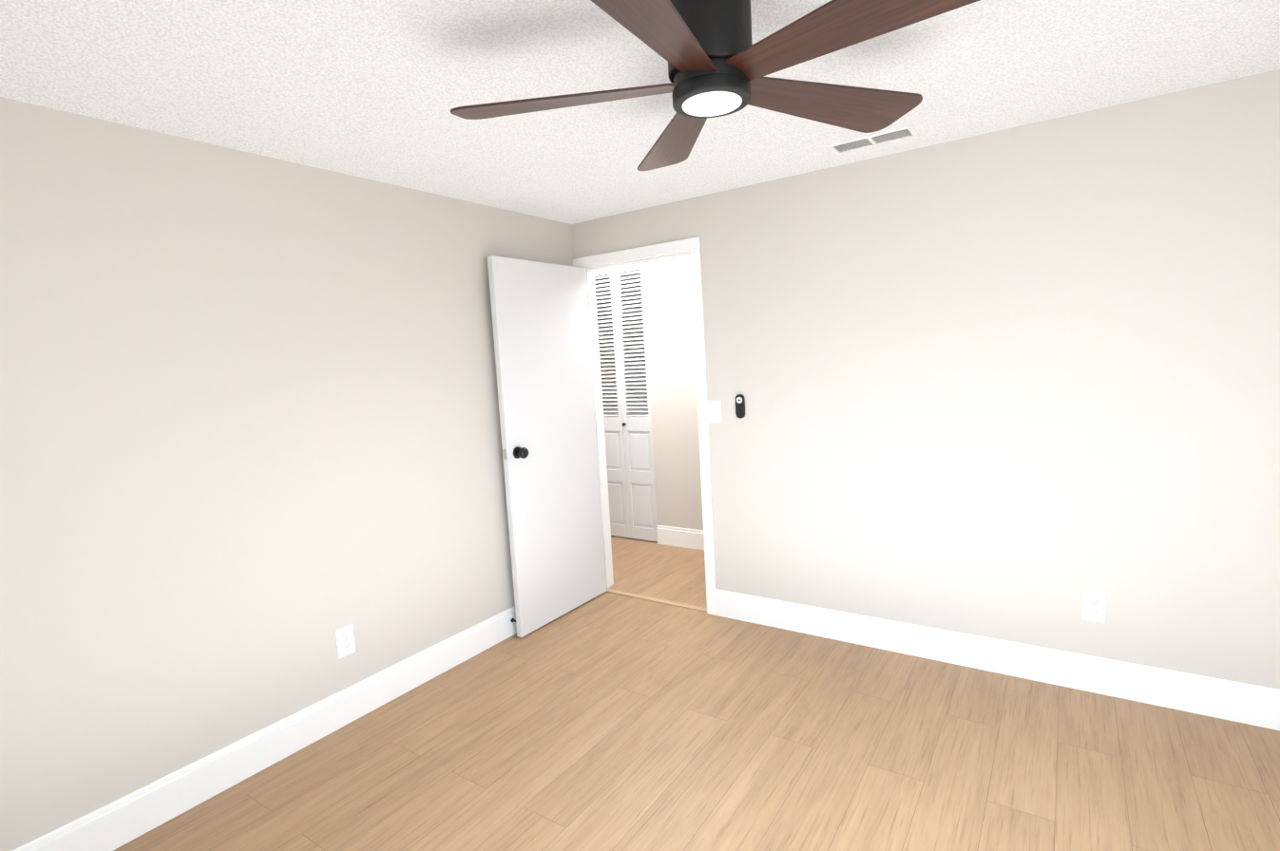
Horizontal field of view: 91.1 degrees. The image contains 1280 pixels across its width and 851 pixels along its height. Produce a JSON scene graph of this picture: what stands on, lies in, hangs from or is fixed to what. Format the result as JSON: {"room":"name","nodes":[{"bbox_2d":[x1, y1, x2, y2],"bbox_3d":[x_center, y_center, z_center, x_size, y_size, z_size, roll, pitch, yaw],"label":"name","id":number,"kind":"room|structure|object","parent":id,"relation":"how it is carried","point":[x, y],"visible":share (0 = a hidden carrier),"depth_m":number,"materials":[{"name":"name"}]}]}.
{"room":"empty bedroom","nodes":[
{"label":"empty bedroom","id":0,"kind":"room"},
{"bbox_2d":[0,96,573,850],"bbox_3d":[-1.312,0.110,2.614,0.120,2.286,3.490,1,7,34],"label":"wall","id":1,"kind":"structure","parent":0,"point":[251,454],"depth_m":2.23,"materials":[{"name":"paint"}]},
{"bbox_2d":[12,606,516,850],"bbox_3d":[-1.192,1.170,2.692,0.018,0.150,3.202,1,7,34],"label":"baseboard","id":2,"kind":"structure","parent":1,"relation":"attached to","point":[134,815],"depth_m":2.34,"materials":[{"name":"white wood"}]},
{"bbox_2d":[335,624,355,658],"bbox_3d":[-1.234,0.905,2.633,0.008,0.122,0.075,1,7,34],"label":"outlet","id":3,"kind":"object","parent":1,"relation":"attached to","point":[345,641],"visible":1,"depth_m":2.63,"materials":[{"name":"white plastic"}]},
{"bbox_2d":[0,0,1279,224],"bbox_3d":[-0.217,-1.121,2.311,5.440,0.100,4.510,1,7,34],"label":"ceiling","id":4,"kind":"structure","parent":0,"point":[374,89],"depth_m":1.87,"materials":[{"name":"white paint"}]},
{"bbox_2d":[449,0,979,171],"bbox_3d":[0.158,-0.882,1.458,1.252,0.239,1.237,1,7,34],"label":"fan","id":5,"kind":"object","parent":4,"relation":"attached to","point":[719,64],"visible":1,"depth_m":1.41,"materials":[{"name":"brown wood"}]},
{"bbox_2d":[825,124,919,155],"bbox_3d":[0.944,-1.188,2.556,0.335,0.064,0.155,1,7,34],"label":"ceiling vent","id":6,"kind":"object","parent":4,"relation":"in","point":[875,140],"visible":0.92,"depth_m":2.55,"materials":[{"name":"white metal"}]},
{"bbox_2d":[594,255,703,531],"bbox_3d":[1.031,-0.196,4.268,5.320,2.286,0.120,1,7,34],"label":"wall","id":7,"kind":"structure","parent":0,"point":[671,345],"depth_m":4.73,"materials":[{"name":"paint"}]},
{"bbox_2d":[594,263,657,541],"bbox_3d":[-0.148,-0.200,5.016,0.580,2.254,0.065,1,7,34],"label":"bifold closet door","id":8,"kind":"structure","parent":7,"relation":"in","point":[630,468],"depth_m":5.00,"materials":[{"name":"white wood"}]},
{"bbox_2d":[656,525,704,551],"bbox_3d":[1.695,0.883,3.887,3.765,0.150,0.015,1,7,34],"label":"baseboard","id":9,"kind":"structure","parent":7,"relation":"attached to","point":[684,538],"depth_m":4.81,"materials":[{"name":"white wood"}]},
{"bbox_2d":[113,535,1279,850],"bbox_3d":[-0.084,1.248,2.560,5.440,0.100,4.510,1,7,34],"label":"floor","id":10,"kind":"structure","parent":0,"point":[609,722],"depth_m":2.25,"materials":[{"name":"wood"}]},
{"bbox_2d":[606,588,706,612],"bbox_3d":[0.082,1.054,3.804,0.755,0.007,0.042,1,7,34],"label":"threshold strip","id":11,"kind":"object","parent":10,"relation":"on","point":[697,608],"visible":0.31,"depth_m":3.78,"materials":[{"name":"brown wood"}]},
{"bbox_2d":[571,69,1279,689],"bbox_3d":[1.219,-0.064,2.914,3.720,2.286,0.120,1,7,34],"label":"wall","id":12,"kind":"structure","parent":0,"point":[1018,385],"depth_m":2.59,"materials":[{"name":"paint"}]},
{"bbox_2d":[572,236,716,615],"bbox_3d":[0.050,0.021,3.724,0.873,2.078,0.159,1,7,34],"label":"door frame","id":13,"kind":"structure","parent":12,"relation":"attached to","point":[693,245],"depth_m":3.51,"materials":[{"name":"white wood"}]},
{"bbox_2d":[487,255,606,637],"bbox_3d":[-0.488,0.097,3.567,0.160,2.005,0.760,1,7,35],"label":"door leaf","id":14,"kind":"structure","parent":13,"relation":"attached to","point":[540,314],"depth_m":3.50,"materials":[{"name":"white wood"}]},
{"bbox_2d":[707,401,721,422],"bbox_3d":[0.399,-0.075,3.387,0.075,0.120,0.021,1,7,34],"label":"switch plate","id":15,"kind":"object","parent":12,"relation":"attached to","point":[715,411],"visible":1,"depth_m":3.39,"materials":[{"name":"white plastic"}]},
{"bbox_2d":[735,394,745,419],"bbox_3d":[0.525,-0.101,3.298,0.049,0.127,0.020,1,7,34],"label":"remote","id":16,"kind":"object","parent":12,"relation":"attached to","point":[739,406],"visible":1,"depth_m":3.29,"materials":[{"name":"black plastic"}]},
{"bbox_2d":[715,589,1279,730],"bbox_3d":[1.541,1.009,2.766,2.695,0.150,0.015,1,7,34],"label":"baseboard","id":17,"kind":"structure","parent":12,"relation":"attached to","point":[1249,704],"depth_m":2.68,"materials":[{"name":"white wood"}]},
{"bbox_2d":[1082,591,1106,623],"bbox_3d":[1.830,0.731,2.532,0.075,0.122,0.008,1,7,34],"label":"outlet","id":18,"kind":"object","parent":12,"relation":"attached to","point":[1093,606],"visible":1,"depth_m":2.53,"materials":[{"name":"white plastic"}]}
]}

